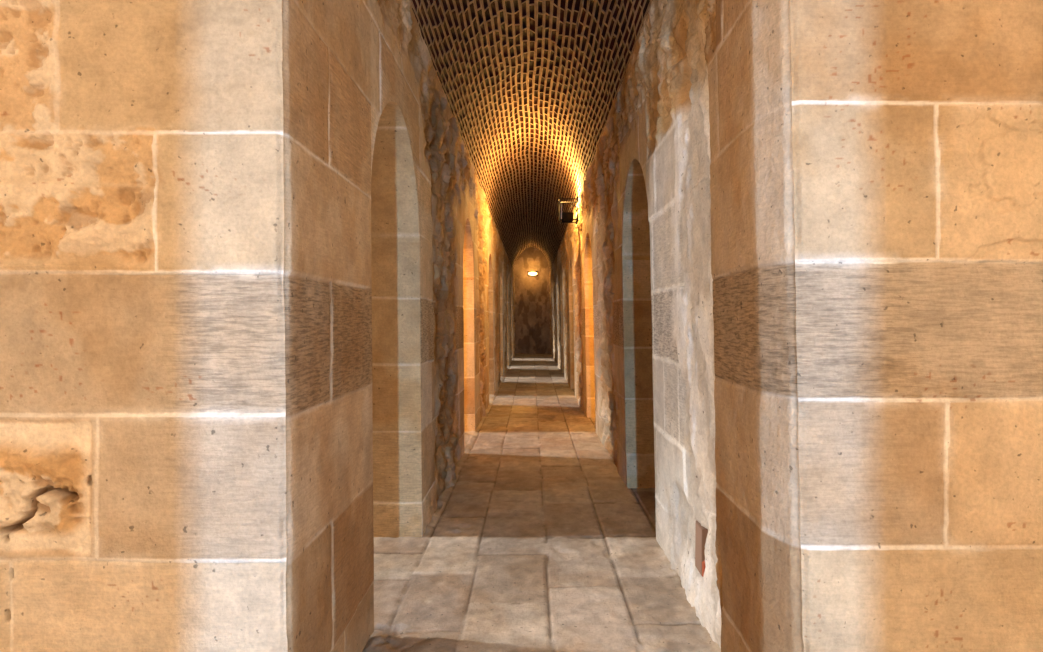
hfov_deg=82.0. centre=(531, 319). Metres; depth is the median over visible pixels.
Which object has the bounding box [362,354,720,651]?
floor
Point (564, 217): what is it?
wall lantern
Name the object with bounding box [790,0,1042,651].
wall
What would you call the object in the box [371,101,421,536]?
door
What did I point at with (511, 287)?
door
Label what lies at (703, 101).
wall
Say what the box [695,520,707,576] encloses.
tile
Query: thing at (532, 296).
wall
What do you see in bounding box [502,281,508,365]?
door
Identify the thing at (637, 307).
door
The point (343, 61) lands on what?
wall
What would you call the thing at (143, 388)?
wall
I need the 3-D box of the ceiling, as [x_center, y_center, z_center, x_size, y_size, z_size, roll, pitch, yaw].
[-0.005,-2.481,13.220,1.550,1.161,23.560,0,0,0]
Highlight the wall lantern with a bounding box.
[558,196,578,223]
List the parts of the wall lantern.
cage rail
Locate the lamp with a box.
[528,271,537,275]
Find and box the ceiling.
[410,0,652,270]
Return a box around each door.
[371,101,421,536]
[420,218,474,431]
[488,254,493,394]
[500,273,502,375]
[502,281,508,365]
[511,287,512,357]
[551,291,553,355]
[555,283,557,362]
[560,276,563,372]
[569,260,574,388]
[584,232,595,418]
[622,159,654,487]
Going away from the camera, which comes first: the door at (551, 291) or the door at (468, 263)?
the door at (468, 263)
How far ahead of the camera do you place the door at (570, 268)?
12.23 m
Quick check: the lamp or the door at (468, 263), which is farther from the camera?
the lamp
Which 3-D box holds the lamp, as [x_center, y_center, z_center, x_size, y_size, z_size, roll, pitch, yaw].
[0.030,-1.900,24.615,0.420,0.200,0.170,0,0,0]
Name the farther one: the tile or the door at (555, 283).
the door at (555, 283)
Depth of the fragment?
2.73 m
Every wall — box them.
[0,0,287,651]
[282,0,514,651]
[514,242,550,353]
[549,0,803,651]
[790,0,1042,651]
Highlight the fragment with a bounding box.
[702,560,705,575]
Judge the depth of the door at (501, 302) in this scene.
14.73 m

